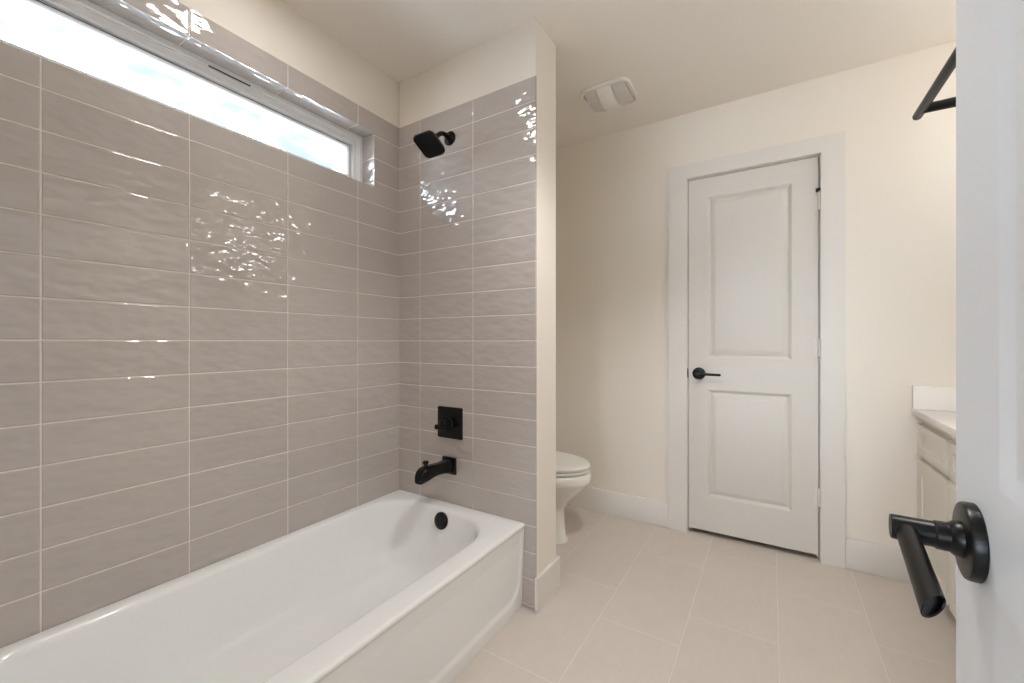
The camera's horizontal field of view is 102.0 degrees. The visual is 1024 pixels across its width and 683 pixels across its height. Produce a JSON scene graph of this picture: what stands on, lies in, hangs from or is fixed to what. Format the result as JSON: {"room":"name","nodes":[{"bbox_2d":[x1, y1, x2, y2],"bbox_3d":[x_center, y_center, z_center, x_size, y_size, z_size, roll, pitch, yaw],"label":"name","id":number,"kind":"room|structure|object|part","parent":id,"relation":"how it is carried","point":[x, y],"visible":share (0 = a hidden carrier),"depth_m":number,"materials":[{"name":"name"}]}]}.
{"room":"bathroom","nodes":[
{"label":"bathroom","id":0,"kind":"room"},
{"bbox_2d":[0,0,398,647],"bbox_3d":[-0.783,-0.111,1.964,0.180,2.435,3.100,0,0,32],"label":"wall","id":1,"kind":"structure","parent":0,"point":[199,319],"depth_m":1.34,"materials":[{"name":"grey tile"}]},
{"bbox_2d":[0,0,362,182],"bbox_3d":[-1.089,-0.867,1.539,0.082,0.269,1.222,0,0,32],"label":"window","id":2,"kind":"structure","parent":1,"relation":"in","point":[85,18],"depth_m":1.44,"materials":[{"name":"white plastic"}]},
{"bbox_2d":[399,18,555,610],"bbox_3d":[-0.194,-0.111,1.996,0.803,2.435,0.190,0,0,32],"label":"wall","id":3,"kind":"structure","parent":0,"point":[477,218],"depth_m":1.85,"materials":[{"name":"grey tile"}]},
{"bbox_2d":[413,130,454,157],"bbox_3d":[-0.341,-0.908,1.864,0.117,0.152,0.193,0,0,32],"label":"shower","id":4,"kind":"object","parent":3,"relation":"attached to","point":[428,142],"visible":1,"depth_m":1.83,"materials":[{"name":"black metal"}]},
{"bbox_3d":[-0.323,-0.931,1.893,0.021,0.069,0.125,0,0,32],"label":"arm","id":5,"kind":"part","parent":4,"relation":"part of","materials":[{"name":"black metal"}]},
{"bbox_2d":[415,456,456,484],"bbox_3d":[-0.346,0.570,1.858,0.081,0.098,0.206,0,0,32],"label":"tub spout","id":6,"kind":"object","parent":3,"relation":"attached to","point":[447,465],"visible":1,"depth_m":1.83,"materials":[{"name":"black metal"}]},
{"bbox_3d":[-0.377,0.536,1.810,0.027,0.030,0.027,0,0,32],"label":"diverter knob","id":7,"kind":"part","parent":6,"relation":"part of","materials":[{"name":"black metal"}]},
{"bbox_2d":[434,406,462,439],"bbox_3d":[-0.307,0.380,1.914,0.147,0.147,0.070,0,0,32],"label":"shower valve","id":8,"kind":"object","parent":3,"relation":"attached to","point":[450,419],"visible":1,"depth_m":1.91,"materials":[{"name":"black metal"}]},
{"bbox_3d":[-0.319,0.392,1.897,0.069,0.022,0.030,0,0,32],"label":"lever","id":9,"kind":"part","parent":8,"relation":"part of","materials":[{"name":"black metal"}]},
{"bbox_2d":[535,555,559,612],"bbox_3d":[0.006,1.037,1.875,0.366,0.140,0.216,0,0,32],"label":"baseboard","id":10,"kind":"structure","parent":3,"relation":"attached to","point":[547,583],"depth_m":1.76,"materials":[{"name":"white paint"}]},
{"bbox_2d":[280,0,955,148],"bbox_3d":[-0.082,-1.368,0.435,3.200,0.080,5.250,0,0,32],"label":"ceiling","id":11,"kind":"structure","parent":0,"point":[679,57],"depth_m":1.81,"materials":[{"name":"white paint"}]},
{"bbox_2d":[581,77,637,113],"bbox_3d":[0.527,-1.299,2.233,0.259,0.058,0.246,0,0,32],"label":"ceiling vent","id":12,"kind":"object","parent":11,"relation":"in","point":[619,92],"visible":1,"depth_m":2.19,"materials":[{"name":"white plastic"}]},
{"bbox_3d":[0.463,-1.308,2.273,0.066,0.037,0.210,0,0,32],"label":"louver panel","id":13,"kind":"part","parent":12,"relation":"part of","materials":[{"name":"white plastic"}]},
{"bbox_3d":[0.590,-1.308,2.194,0.066,0.037,0.210,0,0,32],"label":"louver panel","id":14,"kind":"part","parent":12,"relation":"part of","materials":[{"name":"white plastic"}]},
{"bbox_2d":[449,505,955,682],"bbox_3d":[-0.082,1.137,0.435,3.200,0.060,5.250,0,0,32],"label":"floor","id":15,"kind":"structure","parent":0,"point":[634,601],"depth_m":1.64,"materials":[{"name":"tile"}]},
{"bbox_2d":[0,490,524,682],"bbox_3d":[-0.665,0.931,1.278,0.746,0.352,1.526,0,0,32],"label":"bathtub","id":16,"kind":"object","parent":15,"relation":"on","point":[399,586],"visible":1,"depth_m":1.38,"materials":[{"name":"white ceramic"}]},
{"bbox_2d":[556,451,590,543],"bbox_3d":[0.089,0.734,2.433,0.776,0.745,0.446,0,0,32],"label":"toilet","id":17,"kind":"object","parent":15,"relation":"on","point":[573,474],"visible":0.3,"depth_m":2.22,"materials":[{"name":"white ceramic"}]},
{"bbox_3d":[0.201,0.699,2.363,0.496,0.014,0.362,0,0,32],"label":"seat","id":18,"kind":"part","parent":17,"relation":"part of","materials":[{"name":"white plastic"}]},
{"bbox_3d":[0.197,0.674,2.365,0.507,0.025,0.364,0,0,32],"label":"lid","id":19,"kind":"part","parent":17,"relation":"part of","materials":[{"name":"white plastic"}]},
{"bbox_2d":[917,421,955,618],"bbox_3d":[1.770,0.722,1.263,0.533,0.770,1.162,0,0,32],"label":"vanity cabinet","id":20,"kind":"object","parent":15,"relation":"on","point":[936,472],"visible":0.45,"depth_m":1.67,"materials":[{"name":"beige paint"}]},
{"bbox_2d":[912,385,955,437],"bbox_3d":[1.762,0.268,1.268,0.552,0.136,1.162,0,0,32],"label":"countertop","id":21,"kind":"structure","parent":20,"relation":"on","point":[934,405],"depth_m":1.83,"materials":[{"name":"white stone"}]},
{"bbox_3d":[1.762,0.442,1.735,0.020,0.132,0.366,0,0,32],"label":"drawer","id":22,"kind":"part","parent":20,"relation":"part of","materials":[{"name":"beige paint"}]},
{"bbox_3d":[1.762,0.770,1.735,0.020,0.470,0.366,0,0,32],"label":"door","id":23,"kind":"part","parent":20,"relation":"part of","materials":[{"name":"beige paint"}]},
{"bbox_3d":[1.552,0.442,1.397,0.020,0.132,0.355,0,0,32],"label":"drawer","id":24,"kind":"part","parent":20,"relation":"part of","materials":[{"name":"beige paint"}]},
{"bbox_3d":[1.552,0.770,1.397,0.020,0.470,0.355,0,0,32],"label":"door","id":25,"kind":"part","parent":20,"relation":"part of","materials":[{"name":"beige paint"}]},
{"bbox_2d":[556,41,955,547],"bbox_3d":[1.182,-0.111,2.385,2.724,2.435,0.115,0,0,32],"label":"wall","id":26,"kind":"structure","parent":0,"point":[612,189],"depth_m":2.10,"materials":[{"name":"white paint"}]},
{"bbox_2d":[566,487,667,527],"bbox_3d":[0.466,1.032,2.756,1.098,0.149,0.016,0,0,32],"label":"baseboard","id":27,"kind":"structure","parent":26,"relation":"attached to","point":[646,510],"depth_m":2.60,"materials":[{"name":"white paint"}]},
{"bbox_2d":[687,157,820,554],"bbox_3d":[1.282,0.072,2.244,0.626,2.013,0.094,0,0,32],"label":"door","id":28,"kind":"structure","parent":26,"relation":"in","point":[755,345],"depth_m":2.24,"materials":[{"name":"white paint"}]},
{"bbox_3d":[1.073,0.183,2.383,0.069,0.069,0.010,0,0,32],"label":"handle","id":29,"kind":"part","parent":28,"relation":"part of","materials":[{"name":"black metal"}]},
{"bbox_3d":[1.104,0.184,2.314,0.111,0.016,0.014,0,0,32],"label":"lever","id":30,"kind":"part","parent":28,"relation":"part of","materials":[{"name":"black metal"}]},
{"bbox_2d":[668,131,845,568],"bbox_3d":[1.310,0.040,2.294,0.823,2.133,0.135,0,0,32],"label":"door frame","id":31,"kind":"structure","parent":26,"relation":"attached to","point":[831,147],"depth_m":2.09,"materials":[{"name":"white paint"}]},
{"bbox_2d":[846,537,910,582],"bbox_3d":[1.748,1.032,1.955,0.278,0.149,0.016,0,0,32],"label":"baseboard","id":32,"kind":"structure","parent":26,"relation":"attached to","point":[877,559],"depth_m":1.96,"materials":[{"name":"white paint"}]},
{"bbox_2d":[912,385,955,411],"bbox_3d":[2.065,0.254,1.752,0.549,0.107,0.020,0,0,32],"label":"backsplash","id":33,"kind":"structure","parent":26,"relation":"attached to","point":[939,398],"depth_m":1.85,"materials":[{"name":"white stone"}]},
{"bbox_3d":[-0.300,-0.111,0.014,2.724,2.435,0.226,0,0,32],"label":"wall","id":34,"kind":"structure","parent":0,"visible":0},
{"bbox_2d":[889,0,1023,682],"bbox_3d":[0.233,0.077,0.136,0.094,2.035,0.763,0,0,36],"label":"door","id":35,"kind":"structure","parent":34,"relation":"in","point":[984,534],"depth_m":0.35,"materials":[{"name":"white paint"}]},
{"bbox_3d":[0.348,0.193,0.354,0.017,0.032,0.121,0,0,36],"label":"lever","id":36,"kind":"part","parent":35,"relation":"part of","materials":[{"name":"black metal"}]},
{"bbox_3d":[0.421,0.184,0.383,0.010,0.069,0.069,0,0,36],"label":"handle","id":37,"kind":"part","parent":35,"relation":"part of","materials":[{"name":"black metal"}]},
{"bbox_3d":[0.976,-0.111,0.154,0.708,2.435,1.555,0,0,32],"label":"wall","id":38,"kind":"structure","parent":0,"visible":0},
{"bbox_2d":[912,47,955,119],"bbox_3d":[0.856,-0.545,0.725,0.102,0.048,0.616,0,0,32],"label":"towel bar","id":39,"kind":"object","parent":38,"relation":"attached to","point":[927,105],"visible":0.46,"depth_m":0.92,"materials":[{"name":"black metal"}]},
{"bbox_3d":[1.002,-0.545,0.948,0.090,0.048,0.048,0,0,32],"label":"post","id":40,"kind":"part","parent":39,"relation":"part of","materials":[{"name":"black metal"}]}
]}

